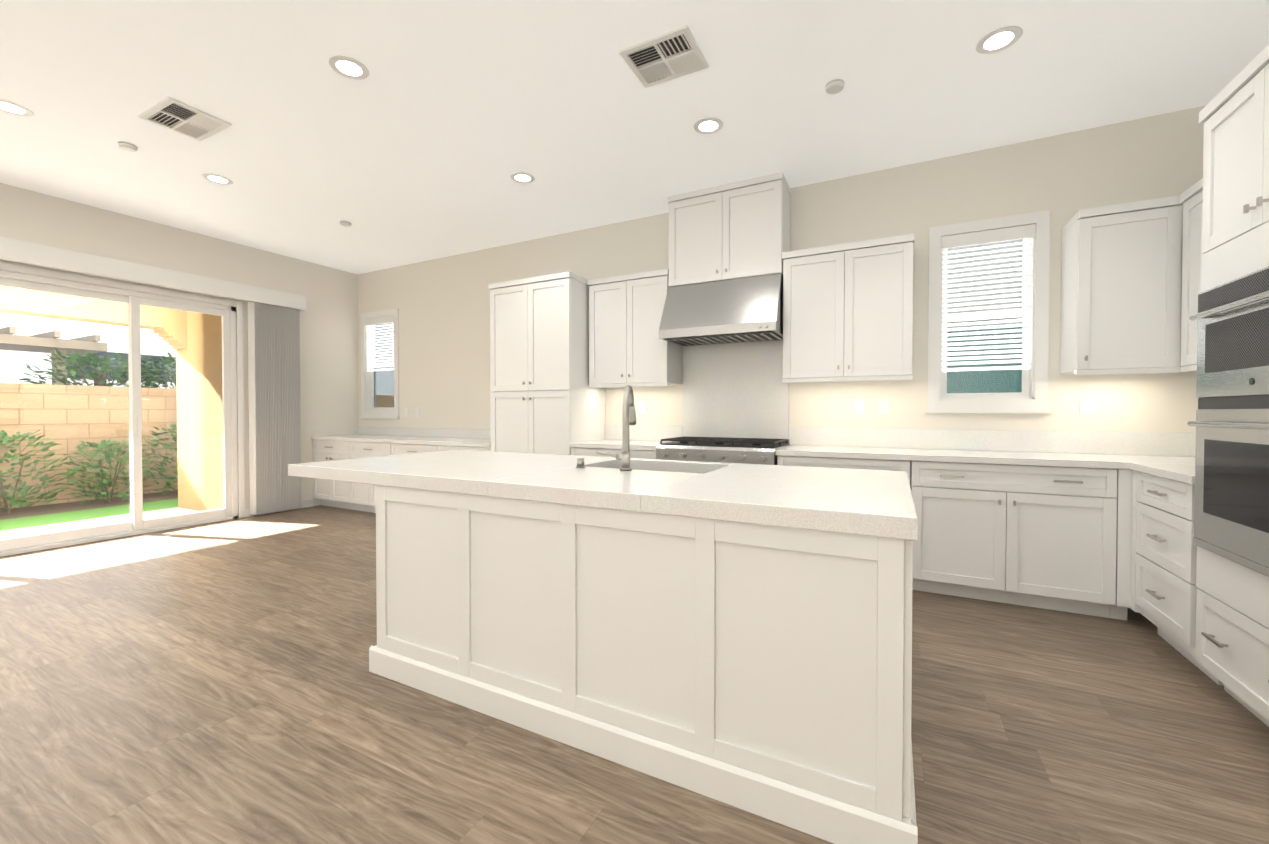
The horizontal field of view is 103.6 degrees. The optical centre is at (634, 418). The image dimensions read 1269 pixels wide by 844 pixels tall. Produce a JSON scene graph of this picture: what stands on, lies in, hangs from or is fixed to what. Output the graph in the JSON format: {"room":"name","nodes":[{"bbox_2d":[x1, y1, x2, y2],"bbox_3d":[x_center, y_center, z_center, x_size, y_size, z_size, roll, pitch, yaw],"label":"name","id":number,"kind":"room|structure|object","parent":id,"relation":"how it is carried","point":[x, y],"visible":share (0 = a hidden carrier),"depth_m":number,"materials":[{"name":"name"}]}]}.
{"room":"kitchen","nodes":[
{"label":"kitchen","id":0,"kind":"room"},
{"bbox_2d":[0,183,358,516],"bbox_3d":[-5.639,-0.388,3.404,0.150,3.070,8.104,0,1,27],"label":"wall","id":1,"kind":"structure","parent":0,"point":[329,361],"depth_m":5.65,"materials":[{"name":"beige paint"}]},
{"bbox_2d":[0,262,244,556],"bbox_3d":[-5.277,-0.072,4.052,0.122,2.420,3.600,0,1,27],"label":"sliding glass door","id":2,"kind":"structure","parent":1,"relation":"in","point":[233,474],"depth_m":4.85,"materials":[{"name":"white glass"}]},
{"bbox_2d":[0,236,305,310],"bbox_3d":[-5.039,-1.379,4.220,0.126,0.170,4.270,0,1,27],"label":"blind valance","id":3,"kind":"object","parent":1,"relation":"attached to","point":[20,251],"visible":0.98,"depth_m":4.72,"materials":[{"name":"white"}]},
{"bbox_2d":[248,302,301,514],"bbox_3d":[-4.207,-0.116,5.851,0.086,2.400,0.510,0,1,27],"label":"vertical blinds","id":4,"kind":"object","parent":1,"relation":"attached to","point":[274,391],"visible":0.98,"depth_m":5.80,"materials":[{"name":"white fabric"}]},
{"bbox_2d":[245,499,312,516],"bbox_3d":[-5.740,1.107,3.049,0.013,0.090,7.324,0,1,27],"label":"baseboard","id":5,"kind":"structure","parent":1,"relation":"attached to","point":[306,503],"depth_m":6.10,"materials":[{"name":"white wood"}]},
{"bbox_2d":[0,505,1268,843],"bbox_3d":[-1.914,1.200,1.417,8.612,0.050,8.254,0,1,27],"label":"floor","id":6,"kind":"structure","parent":0,"point":[214,683],"depth_m":1.86,"materials":[{"name":"wood"}]},
{"bbox_2d":[313,440,352,509],"bbox_3d":[-3.563,0.686,6.388,0.805,0.840,0.618,0,1,27],"label":"base cabinet","id":7,"kind":"object","parent":6,"relation":"on","point":[349,495],"depth_m":6.12,"materials":[{"name":"white wood"}]},
{"bbox_2d":[353,442,396,512],"bbox_3d":[-2.930,0.691,6.061,0.866,0.840,0.618,0,1,27],"label":"base cabinet","id":8,"kind":"object","parent":6,"relation":"on","point":[364,495],"depth_m":5.83,"materials":[{"name":"white wood"}]},
{"bbox_2d":[393,443,440,454],"bbox_3d":[-2.269,0.695,5.720,0.866,0.840,0.618,0,1,27],"label":"base cabinet","id":9,"kind":"object","parent":6,"relation":"on","point":[398,449],"depth_m":5.45,"materials":[{"name":"white wood"}]},
{"bbox_2d":[441,445,490,450],"bbox_3d":[-1.636,0.700,5.393,0.804,0.840,0.618,0,1,27],"label":"base cabinet","id":10,"kind":"object","parent":6,"relation":"on","point":[443,448],"depth_m":5.10,"materials":[{"name":"white wood"}]},
{"bbox_2d":[311,427,490,446],"bbox_3d":[-2.603,0.197,5.877,2.974,0.148,0.633,0,1,27],"label":"countertop","id":11,"kind":"structure","parent":10,"relation":"on","point":[456,437],"depth_m":5.96,"materials":[{"name":"white stone"}]},
{"bbox_2d":[488,271,604,454],"bbox_3d":[-0.864,-0.097,4.960,0.957,2.445,0.658,0,1,27],"label":"pantry cabinet","id":12,"kind":"object","parent":6,"relation":"on","point":[545,398],"visible":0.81,"depth_m":4.67,"materials":[{"name":"white wood"}]},
{"bbox_2d":[571,447,655,458],"bbox_3d":[-0.062,0.694,4.561,0.845,0.875,0.650,0,1,27],"label":"base cabinet","id":13,"kind":"object","parent":6,"relation":"on","point":[638,454],"visible":0.1,"depth_m":4.30,"materials":[{"name":"white wood"}]},
{"bbox_2d":[570,439,674,450],"bbox_3d":[-0.056,0.236,4.559,0.856,0.039,0.636,0,1,27],"label":"countertop","id":14,"kind":"structure","parent":13,"relation":"on","point":[607,443],"depth_m":4.38,"materials":[{"name":"white stone"}]},
{"bbox_2d":[369,497,917,843],"bbox_3d":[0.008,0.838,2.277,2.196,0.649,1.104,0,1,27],"label":"kitchen island","id":15,"kind":"object","parent":6,"relation":"on","point":[764,671],"depth_m":1.60,"materials":[{"name":"white painted wood"},{"name":"white quartz"}]},
{"bbox_2d":[288,450,917,540],"bbox_3d":[-0.276,0.268,2.428,2.835,0.059,1.122,0,1,27],"label":"island countertop","id":16,"kind":"structure","parent":15,"relation":"on","point":[878,503],"depth_m":1.92,"materials":[{"name":"white stone"}]},
{"bbox_2d":[576,458,585,467],"bbox_3d":[-0.262,0.215,2.427,0.047,0.045,0.048,0,1,27],"label":"switch","id":17,"kind":"object","parent":16,"relation":"on","point":[580,462],"visible":1,"depth_m":2.41,"materials":[{"name":"silver metal"}]},
{"bbox_2d":[596,385,636,470],"bbox_3d":[-0.050,0.039,2.405,0.161,0.398,0.274,0,1,27],"label":"faucet","id":18,"kind":"object","parent":16,"relation":"on","point":[628,413],"visible":1,"depth_m":2.30,"materials":[{"name":"silver metal"}]},
{"bbox_2d":[656,436,789,464],"bbox_3d":[0.731,0.285,4.109,0.948,0.231,0.660,0,1,27],"label":"range","id":19,"kind":"object","parent":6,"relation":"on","point":[735,450],"visible":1,"depth_m":3.87,"materials":[{"name":"silver metal"}]},
{"bbox_2d":[777,455,910,483],"bbox_3d":[1.558,0.706,3.725,0.858,0.875,0.650,0,1,27],"label":"base cabinet","id":20,"kind":"object","parent":6,"relation":"on","point":[866,464],"visible":0.08,"depth_m":3.44,"materials":[{"name":"white"}]},
{"bbox_2d":[910,461,1131,620],"bbox_3d":[2.426,0.712,3.276,1.088,0.875,0.650,0,1,27],"label":"base cabinet","id":21,"kind":"object","parent":6,"relation":"on","point":[1057,538],"visible":0.96,"depth_m":3.00,"materials":[{"name":"white wood"}]},
{"bbox_2d":[775,445,1194,468],"bbox_3d":[2.314,0.253,3.334,2.568,0.039,0.638,0,1,27],"label":"countertop","id":22,"kind":"structure","parent":21,"relation":"on","point":[1113,461],"depth_m":3.23,"materials":[{"name":"white stone"}]},
{"bbox_2d":[1131,470,1223,685],"bbox_3d":[2.879,0.724,2.357,0.660,0.875,0.623,0,1,27],"label":"base cabinet","id":23,"kind":"object","parent":6,"relation":"on","point":[1163,570],"visible":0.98,"depth_m":2.43,"materials":[{"name":"white wood"}]},
{"bbox_2d":[1126,459,1194,484],"bbox_3d":[2.869,0.267,2.316,0.646,0.039,0.630,0,1,27],"label":"countertop","id":24,"kind":"structure","parent":23,"relation":"on","point":[1180,468],"depth_m":2.54,"materials":[{"name":"white stone"}]},
{"bbox_2d":[1187,45,1268,726],"bbox_3d":[2.518,-0.074,1.684,0.695,2.490,0.812,0,1,27],"label":"tall cabinet","id":25,"kind":"object","parent":6,"relation":"on","point":[1231,518],"visible":1,"depth_m":1.93,"materials":[{"name":"white painted wood"},{"name":"stainless steel"},{"name":"dark glass"}]},
{"bbox_2d":[0,0,1268,273],"bbox_3d":[-1.914,-1.945,1.373,8.612,0.100,8.254,0,1,27],"label":"ceiling","id":26,"kind":"structure","parent":0,"point":[434,130],"depth_m":2.99,"materials":[{"name":"white paint"}]},
{"bbox_2d":[0,99,33,116],"bbox_3d":[-3.851,-1.916,3.076,0.196,0.004,0.196,0,1,27],"label":"recessed light","id":27,"kind":"object","parent":26,"relation":"in","point":[11,107],"visible":1,"depth_m":3.09,"materials":[{"name":"white plastic"}]},
{"bbox_2d":[118,142,137,152],"bbox_3d":[-3.568,-1.909,3.515,0.100,0.030,0.100,0,1,27],"label":"detector","id":28,"kind":"object","parent":26,"relation":"attached to","point":[126,146],"visible":1,"depth_m":3.50,"materials":[{"name":"white plastic"}]},
{"bbox_2d":[138,96,231,141],"bbox_3d":[-2.883,-1.912,3.206,0.420,0.017,0.320,0,1,27],"label":"ceiling vent","id":29,"kind":"object","parent":26,"relation":"in","point":[176,116],"visible":1,"depth_m":3.19,"materials":[{"name":"white"}]},
{"bbox_2d":[202,173,233,184],"bbox_3d":[-3.360,-1.929,4.026,0.196,0.004,0.196,0,1,27],"label":"recessed light","id":30,"kind":"object","parent":26,"relation":"in","point":[222,180],"visible":1,"depth_m":4.02,"materials":[{"name":"white plastic"}]},
{"bbox_2d":[340,221,350,226],"bbox_3d":[-2.869,-1.929,4.955,0.100,0.030,0.100,0,1,27],"label":"detector","id":31,"kind":"object","parent":26,"relation":"attached to","point":[345,224],"visible":1,"depth_m":4.92,"materials":[{"name":"white plastic"}]},
{"bbox_2d":[328,55,368,79],"bbox_3d":[-1.557,-1.911,2.723,0.196,0.004,0.196,0,1,27],"label":"recessed light","id":32,"kind":"object","parent":26,"relation":"in","point":[349,66],"visible":1,"depth_m":2.72,"materials":[{"name":"white plastic"}]},
{"bbox_2d":[510,172,534,183],"bbox_3d":[-0.896,-1.929,4.003,0.196,0.004,0.196,0,1,27],"label":"recessed light","id":33,"kind":"object","parent":26,"relation":"in","point":[524,177],"visible":1,"depth_m":3.99,"materials":[{"name":"white"}]},
{"bbox_2d":[619,25,708,87],"bbox_3d":[0.160,-1.904,2.647,0.380,0.017,0.320,0,1,27],"label":"ceiling vent","id":34,"kind":"object","parent":26,"relation":"in","point":[666,57],"visible":1,"depth_m":2.63,"materials":[{"name":"white"}]},
{"bbox_2d":[693,117,723,134],"bbox_3d":[0.485,-1.919,3.278,0.196,0.004,0.196,0,1,27],"label":"recessed light","id":35,"kind":"object","parent":26,"relation":"in","point":[708,124],"visible":1,"depth_m":3.27,"materials":[{"name":"white plastic"}]},
{"bbox_2d":[826,79,843,94],"bbox_3d":[1.151,-1.900,2.866,0.100,0.030,0.100,0,1,27],"label":"detector","id":36,"kind":"object","parent":26,"relation":"attached to","point":[833,87],"visible":0.98,"depth_m":2.84,"materials":[{"name":"white plastic"}]},
{"bbox_2d":[975,26,1022,54],"bbox_3d":[1.840,-1.908,2.522,0.196,0.004,0.196,0,1,27],"label":"recessed light","id":37,"kind":"object","parent":26,"relation":"in","point":[996,39],"visible":1,"depth_m":2.52,"materials":[{"name":"white plastic"}]},
{"bbox_2d":[358,105,1205,432],"bbox_3d":[-0.121,-0.410,5.029,8.462,3.070,0.150,0,1,27],"label":"wall","id":38,"kind":"structure","parent":0,"point":[442,305],"depth_m":3.85,"materials":[{"name":"beige paint"}]},
{"bbox_2d":[359,308,399,418],"bbox_3d":[-3.356,-0.713,6.665,0.770,1.420,0.165,0,1,27],"label":"nook window","id":39,"kind":"structure","parent":38,"relation":"in","point":[371,322],"depth_m":6.71,"materials":[{"name":"white"}]},
{"bbox_2d":[404,408,408,416],"bbox_3d":[-2.918,-0.081,6.389,0.070,0.115,0.006,0,1,27],"label":"electrical outlet plate","id":40,"kind":"object","parent":38,"relation":"attached to","point":[406,410],"depth_m":6.38,"materials":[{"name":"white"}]},
{"bbox_2d":[415,408,419,416],"bbox_3d":[-2.735,-0.080,6.295,0.070,0.115,0.006,0,1,27],"label":"electrical outlet plate","id":41,"kind":"object","parent":38,"relation":"attached to","point":[417,410],"depth_m":6.29,"materials":[{"name":"white plastic"}]},
{"bbox_2d":[587,269,681,387],"bbox_3d":[0.001,-0.795,4.658,0.818,1.010,0.383,0,1,27],"label":"upper cabinet","id":42,"kind":"object","parent":38,"relation":"attached to","point":[627,346],"visible":1,"depth_m":4.50,"materials":[{"name":"white wood"}]},
{"bbox_2d":[640,401,646,412],"bbox_3d":[0.084,-0.110,4.836,0.070,0.115,0.008,0,1,27],"label":"electrical outlet plate","id":43,"kind":"object","parent":38,"relation":"attached to","point":[643,404],"depth_m":4.83,"materials":[{"name":"white plastic"}]},
{"bbox_2d":[659,273,782,345],"bbox_3d":[0.744,-0.893,4.153,0.956,0.484,0.548,0,1,27],"label":"range hood","id":44,"kind":"object","parent":38,"relation":"attached to","point":[747,309],"visible":0.96,"depth_m":3.99,"materials":[{"name":"silver metal"}]},
{"bbox_2d":[667,172,790,286],"bbox_3d":[0.793,-1.527,4.239,0.972,0.775,0.383,0,1,27],"label":"upper cabinet","id":45,"kind":"object","parent":38,"relation":"attached to","point":[735,230],"visible":1,"depth_m":4.07,"materials":[{"name":"white wood"}]},
{"bbox_2d":[782,233,914,382],"bbox_3d":[1.620,-0.783,3.822,0.898,1.010,0.383,0,1,27],"label":"upper cabinet","id":46,"kind":"object","parent":38,"relation":"attached to","point":[847,311],"visible":1,"depth_m":3.66,"materials":[{"name":"white wood"}]},
{"bbox_2d":[855,399,864,413],"bbox_3d":[1.786,-0.098,3.957,0.070,0.115,0.008,0,1,27],"label":"electrical outlet plate","id":47,"kind":"object","parent":38,"relation":"attached to","point":[859,403],"depth_m":3.95,"materials":[{"name":"white plastic"}]},
{"bbox_2d":[879,399,888,413],"bbox_3d":[1.937,-0.097,3.879,0.070,0.115,0.008,0,1,27],"label":"electrical outlet plate","id":48,"kind":"object","parent":38,"relation":"attached to","point":[883,403],"depth_m":3.88,"materials":[{"name":"white plastic"}]},
{"bbox_2d":[605,340,1195,456],"bbox_3d":[1.650,-0.366,4.016,4.380,1.530,0.020,0,1,27],"label":"backsplash","id":49,"kind":"structure","parent":38,"relation":"attached to","point":[735,390],"depth_m":4.21,"materials":[{"name":"white tile"}]},
{"bbox_2d":[926,210,1050,412],"bbox_3d":[2.539,-0.731,3.619,0.730,1.380,0.165,0,1,27],"label":"kitchen window","id":50,"kind":"structure","parent":38,"relation":"in","point":[1032,318],"depth_m":3.60,"materials":[{"name":"white painted wood"},{"name":"clear glass"}]},
{"bbox_2d":[1080,396,1093,413],"bbox_3d":[3.012,-0.089,3.323,0.070,0.115,0.008,0,1,27],"label":"electrical outlet plate","id":51,"kind":"object","parent":38,"relation":"attached to","point":[1086,405],"depth_m":3.32,"materials":[{"name":"white plastic"}]},
{"bbox_2d":[1060,195,1182,374],"bbox_3d":[3.004,-0.774,3.107,0.460,1.010,0.383,0,1,27],"label":"upper cabinet","id":52,"kind":"object","parent":38,"relation":"attached to","point":[1120,313],"visible":0.98,"depth_m":2.98,"materials":[{"name":"white wood"}]},
{"bbox_3d":[1.845,-0.333,-0.547,0.150,3.070,8.254,0,1,27],"label":"wall","id":53,"kind":"structure","parent":0,"visible":0},
{"bbox_2d":[1180,178,1203,371],"bbox_3d":[3.058,-0.764,2.382,0.383,1.010,0.868,0,1,27],"label":"upper cabinet","id":54,"kind":"object","parent":53,"relation":"attached to","point":[1191,197],"visible":0.21,"depth_m":2.76,"materials":[{"name":"white wood"}]},
{"label":"outside","id":55,"kind":"structure","parent":0,"visible":0},
{"bbox_2d":[0,490,177,519],"bbox_3d":[-7.569,1.204,6.165,0.998,0.090,20.000,0,1,27],"label":"yard","id":56,"kind":"structure","parent":55,"point":[55,507],"depth_m":6.55,"materials":[{"name":"brown soil"}]},
{"bbox_2d":[0,423,177,511],"bbox_3d":[-7.275,0.354,6.385,1.536,1.588,7.664,0,1,27],"label":"bushes","id":57,"kind":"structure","parent":56,"relation":"on","point":[5,439],"depth_m":6.52,"materials":[{"name":"green plant"}]},
{"bbox_2d":[0,499,177,530],"bbox_3d":[-6.747,1.208,5.741,0.848,0.095,20.000,0,1,27],"label":"yard","id":58,"kind":"structure","parent":55,"point":[55,517],"depth_m":5.96,"materials":[{"name":"green plant"}]},
{"bbox_2d":[0,507,199,538],"bbox_3d":[-5.686,1.213,5.193,1.536,0.100,20.000,0,1,27],"label":"patio","id":59,"kind":"structure","parent":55,"point":[97,521],"depth_m":5.51,"materials":[{"name":"grey concrete"}]},
{"bbox_2d":[0,285,223,510],"bbox_3d":[-7.219,-0.466,2.202,1.536,3.340,9.320,0,1,27],"label":"patio cover","id":60,"kind":"object","parent":59,"relation":"on","point":[192,386],"depth_m":6.07,"materials":[{"name":"yellow paint"}]},
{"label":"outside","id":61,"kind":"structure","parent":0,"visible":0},
{"bbox_2d":[0,326,107,384],"bbox_3d":[-10.108,-0.121,7.656,1.700,2.500,2.550,0,1,27],"label":"pergola","id":62,"kind":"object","parent":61,"point":[13,345],"depth_m":8.09,"materials":[{"name":"beige wood"}]},
{"bbox_2d":[18,348,175,387],"bbox_3d":[-8.727,-0.346,8.399,3.049,2.929,5.154,0,1,27],"label":"tree","id":63,"kind":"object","parent":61,"point":[103,380],"depth_m":7.66,"materials":[{"name":"green plant"}]},
{"bbox_2d":[0,383,393,509],"bbox_3d":[-8.127,0.396,6.443,0.280,1.700,20.000,0,1,27],"label":"block wall","id":64,"kind":"structure","parent":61,"point":[164,394],"depth_m":6.92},
{"bbox_2d":[0,312,393,395],"bbox_3d":[-13.002,-1.515,11.187,5.300,5.190,17.000,0,1,27],"label":"sky","id":65,"kind":"structure","parent":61,"point":[115,344],"depth_m":9.92,"materials":[{"name":"white"}]},
{"bbox_2d":[947,239,1021,392],"bbox_3d":[2.726,-2.399,8.174,15.000,7.040,3.600,0,1,27],"label":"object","id":66,"kind":"structure","parent":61,"point":[985,376],"depth_m":5.64,"materials":[{"name":"teal"}]}
]}

